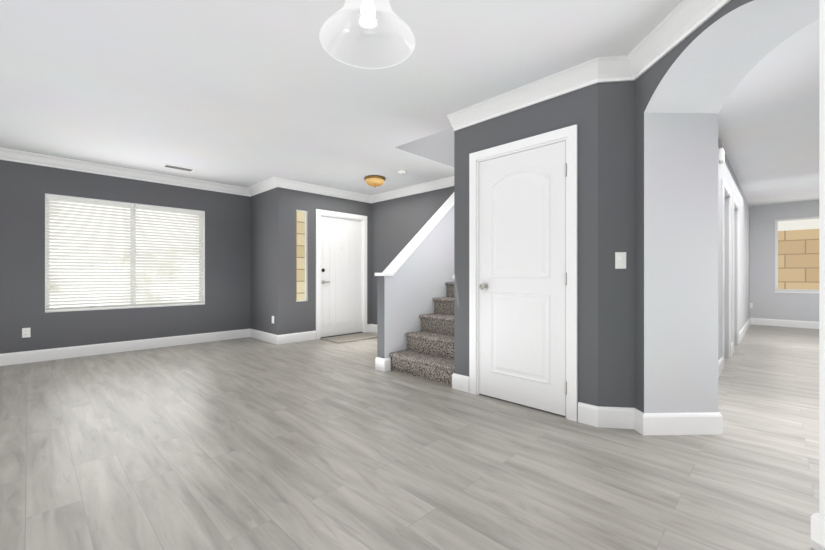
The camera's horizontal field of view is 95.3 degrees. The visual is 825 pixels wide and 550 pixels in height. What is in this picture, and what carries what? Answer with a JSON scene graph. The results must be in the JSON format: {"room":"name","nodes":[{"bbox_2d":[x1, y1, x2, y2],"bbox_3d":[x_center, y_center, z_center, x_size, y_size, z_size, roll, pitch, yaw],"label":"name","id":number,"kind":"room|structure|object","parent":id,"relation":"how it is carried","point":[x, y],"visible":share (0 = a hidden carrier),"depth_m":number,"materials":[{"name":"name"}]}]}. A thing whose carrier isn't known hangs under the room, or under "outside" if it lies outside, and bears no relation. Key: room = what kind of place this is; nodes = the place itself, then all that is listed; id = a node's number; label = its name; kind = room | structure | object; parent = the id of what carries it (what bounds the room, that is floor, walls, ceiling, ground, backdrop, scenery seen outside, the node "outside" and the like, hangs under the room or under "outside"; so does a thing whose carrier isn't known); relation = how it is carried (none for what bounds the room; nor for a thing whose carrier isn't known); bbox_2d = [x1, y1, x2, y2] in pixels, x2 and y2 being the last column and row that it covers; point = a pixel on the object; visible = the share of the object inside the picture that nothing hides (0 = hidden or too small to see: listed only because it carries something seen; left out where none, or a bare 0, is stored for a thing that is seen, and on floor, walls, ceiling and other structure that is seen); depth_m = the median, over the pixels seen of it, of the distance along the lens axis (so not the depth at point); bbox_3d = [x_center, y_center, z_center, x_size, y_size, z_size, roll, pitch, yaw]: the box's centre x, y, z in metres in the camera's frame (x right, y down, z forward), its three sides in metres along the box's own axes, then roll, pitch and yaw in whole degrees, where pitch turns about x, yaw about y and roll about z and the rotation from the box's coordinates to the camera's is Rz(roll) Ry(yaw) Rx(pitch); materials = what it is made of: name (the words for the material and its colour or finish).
{"room":"empty living room","nodes":[
{"label":"empty living room","id":0,"kind":"room"},
{"bbox_2d":[0,160,250,353],"bbox_3d":[-4.672,-0.200,4.548,0.160,2.500,5.600,0,0,44],"label":"wall","id":1,"kind":"structure","parent":0,"point":[25,188],"depth_m":5.00,"materials":[{"name":"grey paint"}]},
{"bbox_2d":[22,328,30,337],"bbox_3d":[-4.612,0.690,4.489,0.008,0.115,0.072,0,0,44],"label":"outlet","id":2,"kind":"object","parent":1,"relation":"attached to","point":[26,332],"visible":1,"depth_m":4.49,"materials":[{"name":"white plastic"}]},
{"bbox_2d":[0,329,247,365],"bbox_3d":[-4.595,0.980,4.500,0.016,0.140,5.280,0,0,44],"label":"baseboard","id":3,"kind":"structure","parent":1,"relation":"attached to","point":[13,358],"depth_m":5.06,"materials":[{"name":"white wood"}]},
{"bbox_2d":[45,193,204,312],"bbox_3d":[-3.931,-0.270,5.298,0.150,1.460,1.790,0,0,44],"label":"window","id":4,"kind":"structure","parent":1,"relation":"in","point":[203,258],"depth_m":5.31,"materials":[{"name":"white plastic"}]},
{"bbox_2d":[46,194,203,311],"bbox_3d":[-3.903,-0.271,5.271,0.051,1.442,1.766,0,0,44],"label":"window blinds","id":5,"kind":"object","parent":4,"relation":"attached to","point":[107,220],"visible":0.9,"depth_m":5.15,"materials":[{"name":"white plastic"}]},
{"bbox_2d":[0,147,250,196],"bbox_3d":[-4.531,-1.391,4.500,0.109,0.118,5.190,0,0,44],"label":"crown molding","id":6,"kind":"structure","parent":1,"relation":"attached to","point":[6,154],"depth_m":5.01,"materials":[{"name":"white wood"}]},
{"bbox_2d":[251,187,286,334],"bbox_3d":[-2.348,-0.200,6.092,1.000,2.500,0.140,0,0,44],"label":"wall","id":7,"kind":"structure","parent":0,"point":[268,254],"depth_m":5.89,"materials":[{"name":"grey paint"}]},
{"bbox_2d":[244,179,273,195],"bbox_3d":[-2.395,-1.391,5.965,0.870,0.118,0.109,0,0,44],"label":"crown molding","id":8,"kind":"structure","parent":7,"relation":"attached to","point":[258,188],"depth_m":6.07,"materials":[{"name":"white wood"}]},
{"bbox_2d":[248,329,279,344],"bbox_3d":[-2.386,0.980,6.020,0.986,0.140,0.016,0,0,44],"label":"baseboard","id":9,"kind":"structure","parent":7,"relation":"attached to","point":[268,337],"depth_m":5.98,"materials":[{"name":"white wood"}]},
{"bbox_2d":[287,189,370,333],"bbox_3d":[-1.407,-0.200,6.445,0.150,2.500,1.680,0,0,44],"label":"wall","id":10,"kind":"structure","parent":0,"point":[301,316],"depth_m":6.07,"materials":[{"name":"grey paint"}]},
{"bbox_2d":[280,331,315,343],"bbox_3d":[-1.797,0.980,5.928,0.016,0.140,0.615,0,0,44],"label":"baseboard","id":11,"kind":"structure","parent":10,"relation":"attached to","point":[310,335],"depth_m":5.91,"materials":[{"name":"white wood"}]},
{"bbox_2d":[296,210,305,301],"bbox_3d":[-1.810,-0.305,6.027,0.060,1.450,0.200,0,0,44],"label":"sidelight","id":12,"kind":"object","parent":10,"relation":"attached to","point":[300,255],"visible":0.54,"depth_m":6.03,"materials":[{"name":"white"}]},
{"bbox_2d":[268,177,371,202],"bbox_3d":[-1.441,-1.391,6.227,0.109,0.118,1.819,0,0,44],"label":"crown molding","id":13,"kind":"structure","parent":10,"relation":"attached to","point":[274,182],"depth_m":6.11,"materials":[{"name":"white wood"}]},
{"bbox_2d":[321,216,360,336],"bbox_3d":[-1.233,0.026,6.554,0.098,2.024,0.872,0,0,44],"label":"entry door","id":14,"kind":"structure","parent":10,"relation":"in","point":[340,276],"depth_m":6.54,"materials":[{"name":"white wood"}]},
{"bbox_2d":[321,332,361,337],"bbox_3d":[-1.253,1.044,6.574,0.090,0.011,0.880,0,0,44],"label":"entry door sill","id":15,"kind":"structure","parent":10,"relation":"attached to","point":[341,334],"depth_m":6.56,"materials":[{"name":"black metal"}]},
{"bbox_2d":[316,209,366,338],"bbox_3d":[-1.261,-0.015,6.582,0.168,2.130,1.060,0,0,44],"label":"door frame","id":16,"kind":"structure","parent":10,"relation":"attached to","point":[326,213],"depth_m":6.57,"materials":[{"name":"white wood"}]},
{"bbox_2d":[0,324,818,549],"bbox_3d":[1.325,1.110,4.483,9.500,0.120,13.900,0,0,44],"label":"floor","id":17,"kind":"structure","parent":0,"point":[248,443],"depth_m":2.13,"materials":[{"name":"grey laminate"}]},
{"bbox_2d":[320,333,376,343],"bbox_3d":[-0.999,1.044,6.269,0.560,0.012,0.920,0,0,44],"label":"doormat","id":18,"kind":"object","parent":17,"relation":"on","point":[349,338],"visible":0.87,"depth_m":6.17,"materials":[{"name":"beige fabric"}]},
{"bbox_2d":[389,282,453,385],"bbox_3d":[1.084,0.282,4.851,0.914,1.536,2.911,0,0,44],"label":"stairs","id":19,"kind":"structure","parent":17,"relation":"on","point":[428,354],"depth_m":4.07,"materials":[{"name":"carpet"}]},
{"bbox_2d":[0,0,818,206],"bbox_3d":[1.379,-1.600,4.431,9.350,0.300,13.900,0,0,44],"label":"ceiling","id":20,"kind":"structure","parent":0,"point":[245,93],"depth_m":2.86,"materials":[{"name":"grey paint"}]},
{"bbox_2d":[162,164,195,171],"bbox_3d":[-3.158,-1.446,5.080,0.170,0.009,0.360,0,0,44],"label":"ceiling vent","id":21,"kind":"object","parent":20,"relation":"in","point":[178,167],"visible":1,"depth_m":5.06,"materials":[{"name":"white plastic"}]},
{"bbox_2d":[361,10,374,19],"bbox_3d":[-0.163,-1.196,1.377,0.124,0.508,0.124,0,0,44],"label":"bulb","id":22,"kind":"object","parent":20,"relation":"hanging from","point":[368,14],"visible":0.54,"depth_m":1.37,"materials":[{"name":"white glass"}]},
{"bbox_2d":[319,0,414,68],"bbox_3d":[-0.163,-1.001,1.377,0.348,0.302,0.348,0,0,44],"label":"shade","id":23,"kind":"object","parent":22,"relation":"hanging from","point":[333,28],"visible":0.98,"depth_m":1.42,"materials":[{"name":"clear glass"}]},
{"bbox_2d":[364,175,384,187],"bbox_3d":[-0.561,-1.376,5.602,0.316,0.148,0.316,0,0,44],"label":"flush ceiling light","id":24,"kind":"object","parent":20,"relation":"attached to","point":[374,181],"visible":1,"depth_m":5.50,"materials":[{"name":"orange glass"}]},
{"bbox_2d":[397,170,405,174],"bbox_3d":[-0.147,-1.432,5.253,0.128,0.036,0.128,0,0,44],"label":"smoke detector","id":25,"kind":"object","parent":20,"relation":"attached to","point":[402,172],"visible":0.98,"depth_m":5.21,"materials":[{"name":"white plastic"}]},
{"bbox_2d":[371,186,453,324],"bbox_3d":[0.072,-0.200,6.270,2.510,2.500,0.140,0,0,44],"label":"wall","id":26,"kind":"structure","parent":0,"point":[397,224],"depth_m":6.53,"materials":[{"name":"grey paint"}]},
{"bbox_2d":[368,324,376,331],"bbox_3d":[0.027,0.980,6.202,2.240,0.140,0.020,0,0,44],"label":"baseboard","id":27,"kind":"structure","parent":26,"relation":"attached to","point":[371,327],"depth_m":6.92,"materials":[{"name":"white wood"}]},
{"bbox_2d":[372,176,453,202],"bbox_3d":[-0.004,-1.391,6.171,2.240,0.118,0.109,0,0,44],"label":"crown molding","id":28,"kind":"structure","parent":26,"relation":"attached to","point":[449,181],"depth_m":6.12,"materials":[{"name":"white wood"}]},
{"bbox_2d":[377,205,453,358],"bbox_3d":[0.265,-0.179,4.758,0.120,2.459,1.750,0,0,44],"label":"wall","id":29,"kind":"structure","parent":0,"point":[411,288],"depth_m":4.43,"materials":[{"name":"grey paint"}]},
{"bbox_2d":[375,357,390,369],"bbox_3d":[0.204,0.980,4.793,0.016,0.140,1.746,0,0,44],"label":"baseboard","id":30,"kind":"structure","parent":29,"relation":"attached to","point":[380,363],"depth_m":4.11,"materials":[{"name":"white wood"}]},
{"bbox_2d":[375,193,453,275],"bbox_3d":[0.258,-0.717,4.751,0.170,1.454,1.770,0,0,44],"label":"handrail","id":31,"kind":"object","parent":29,"relation":"on","point":[403,255],"depth_m":4.52,"materials":[{"name":"white wood"}]},
{"bbox_2d":[430,127,453,144],"bbox_3d":[1.105,-3.000,4.916,1.220,2.500,2.990,0,0,44],"label":"ceiling","id":32,"kind":"structure","parent":0,"point":[446,135],"depth_m":4.95,"materials":[{"name":"grey paint"}]},
{"bbox_2d":[454,128,464,375],"bbox_3d":[1.487,-0.200,4.520,0.120,2.500,3.020,0,0,44],"label":"wall","id":33,"kind":"structure","parent":0,"point":[459,251],"depth_m":3.44,"materials":[{"name":"grey paint"}]},
{"bbox_2d":[465,73,717,412],"bbox_3d":[1.274,-0.200,2.969,1.745,2.500,0.505,0,0,44],"label":"wall","id":34,"kind":"structure","parent":0,"point":[658,295],"depth_m":2.53,"materials":[{"name":"grey paint"}]},
{"bbox_2d":[479,141,566,415],"bbox_3d":[0.850,0.025,3.016,0.770,2.026,0.098,0,0,44],"label":"closet door","id":35,"kind":"structure","parent":34,"relation":"in","point":[522,278],"depth_m":2.99,"materials":[{"name":"white wood"}]},
{"bbox_2d":[469,124,577,421],"bbox_3d":[0.888,-0.014,3.065,0.936,2.128,0.138,0,0,44],"label":"door frame","id":36,"kind":"structure","parent":34,"relation":"attached to","point":[569,135],"depth_m":2.76,"materials":[{"name":"white wood"}]},
{"bbox_2d":[447,0,730,130],"bbox_3d":[1.024,-1.391,1.403,3.820,0.118,2.370,0,0,44],"label":"crown molding","id":37,"kind":"structure","parent":34,"relation":"attached to","point":[680,22],"depth_m":2.56,"materials":[{"name":"white wood"}]},
{"bbox_2d":[615,252,625,268],"bbox_3d":[1.433,-0.100,2.585,0.058,0.115,0.046,0,0,44],"label":"switch","id":38,"kind":"object","parent":34,"relation":"attached to","point":[620,260],"visible":1,"depth_m":2.58,"materials":[{"name":"white plastic"}]},
{"bbox_2d":[644,357,722,434],"bbox_3d":[2.573,0.980,3.281,0.370,0.140,2.470,0,0,44],"label":"baseboard","id":39,"kind":"structure","parent":34,"relation":"attached to","point":[711,423],"depth_m":2.47,"materials":[{"name":"white wood"}]},
{"bbox_2d":[718,138,749,360],"bbox_3d":[4.524,-0.200,5.377,0.120,2.500,7.485,0,0,44],"label":"wall","id":40,"kind":"structure","parent":0,"point":[726,171],"depth_m":5.37,"materials":[{"name":"white paint"}]},
{"bbox_2d":[719,148,723,163],"bbox_3d":[3.322,-1.280,4.039,0.035,0.140,0.160,0,0,44],"label":"door chime","id":41,"kind":"object","parent":40,"relation":"attached to","point":[721,155],"visible":1,"depth_m":3.99,"materials":[{"name":"white plastic"}]},
{"bbox_2d":[721,178,738,369],"bbox_3d":[4.202,-0.010,4.948,0.020,2.120,2.190,0,0,44],"label":"door frame","id":42,"kind":"structure","parent":40,"relation":"attached to","point":[725,187],"depth_m":4.77,"materials":[{"name":"white wood"}]},
{"bbox_2d":[739,318,751,342],"bbox_3d":[6.079,0.980,6.868,0.016,0.140,3.180,0,0,44],"label":"baseboard","id":43,"kind":"structure","parent":40,"relation":"attached to","point":[749,322],"depth_m":6.67,"materials":[{"name":"white wood"}]},
{"bbox_2d":[644,0,824,515],"bbox_3d":[1.820,-0.200,0.883,0.500,2.500,3.200,0,0,-2],"label":"archway","id":44,"kind":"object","parent":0,"point":[709,64],"depth_m":2.04,"materials":[{"name":"white paint"}]},
{"bbox_2d":[811,513,824,549],"bbox_3d":[1.960,0.980,0.499,1.935,0.140,1.535,0,0,44],"label":"baseboard","id":45,"kind":"structure","parent":44,"relation":"attached to","point":[817,519],"depth_m":1.43,"materials":[{"name":"white wood"}]},
{"bbox_2d":[750,200,818,321],"bbox_3d":[8.278,-0.200,7.045,3.150,2.500,0.150,0,0,44],"label":"wall","id":46,"kind":"structure","parent":0,"point":[767,301],"depth_m":7.79,"materials":[{"name":"grey paint"}]},
{"bbox_2d":[752,318,818,328],"bbox_3d":[8.220,0.980,6.986,2.850,0.140,0.016,0,0,44],"label":"baseboard","id":47,"kind":"structure","parent":46,"relation":"attached to","point":[755,321],"depth_m":7.62,"materials":[{"name":"white wood"}]},
{"bbox_2d":[774,216,818,293],"bbox_3d":[7.906,-0.395,7.409,1.110,1.510,0.190,0,0,44],"label":"window","id":48,"kind":"structure","parent":46,"relation":"in","point":[777,290],"depth_m":7.71,"materials":[{"name":"white"}]},
{"label":"outside","id":49,"kind":"structure","parent":0,"visible":0},
{"bbox_2d":[50,201,198,307],"bbox_3d":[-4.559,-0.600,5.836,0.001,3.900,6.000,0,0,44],"label":"garden","id":50,"kind":"object","parent":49,"point":[118,261],"depth_m":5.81,"materials":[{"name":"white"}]},
{"bbox_2d":[778,219,818,289],"bbox_3d":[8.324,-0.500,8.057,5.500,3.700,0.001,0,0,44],"label":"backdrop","id":51,"kind":"structure","parent":49,"point":[798,254],"depth_m":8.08,"materials":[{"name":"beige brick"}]}
]}

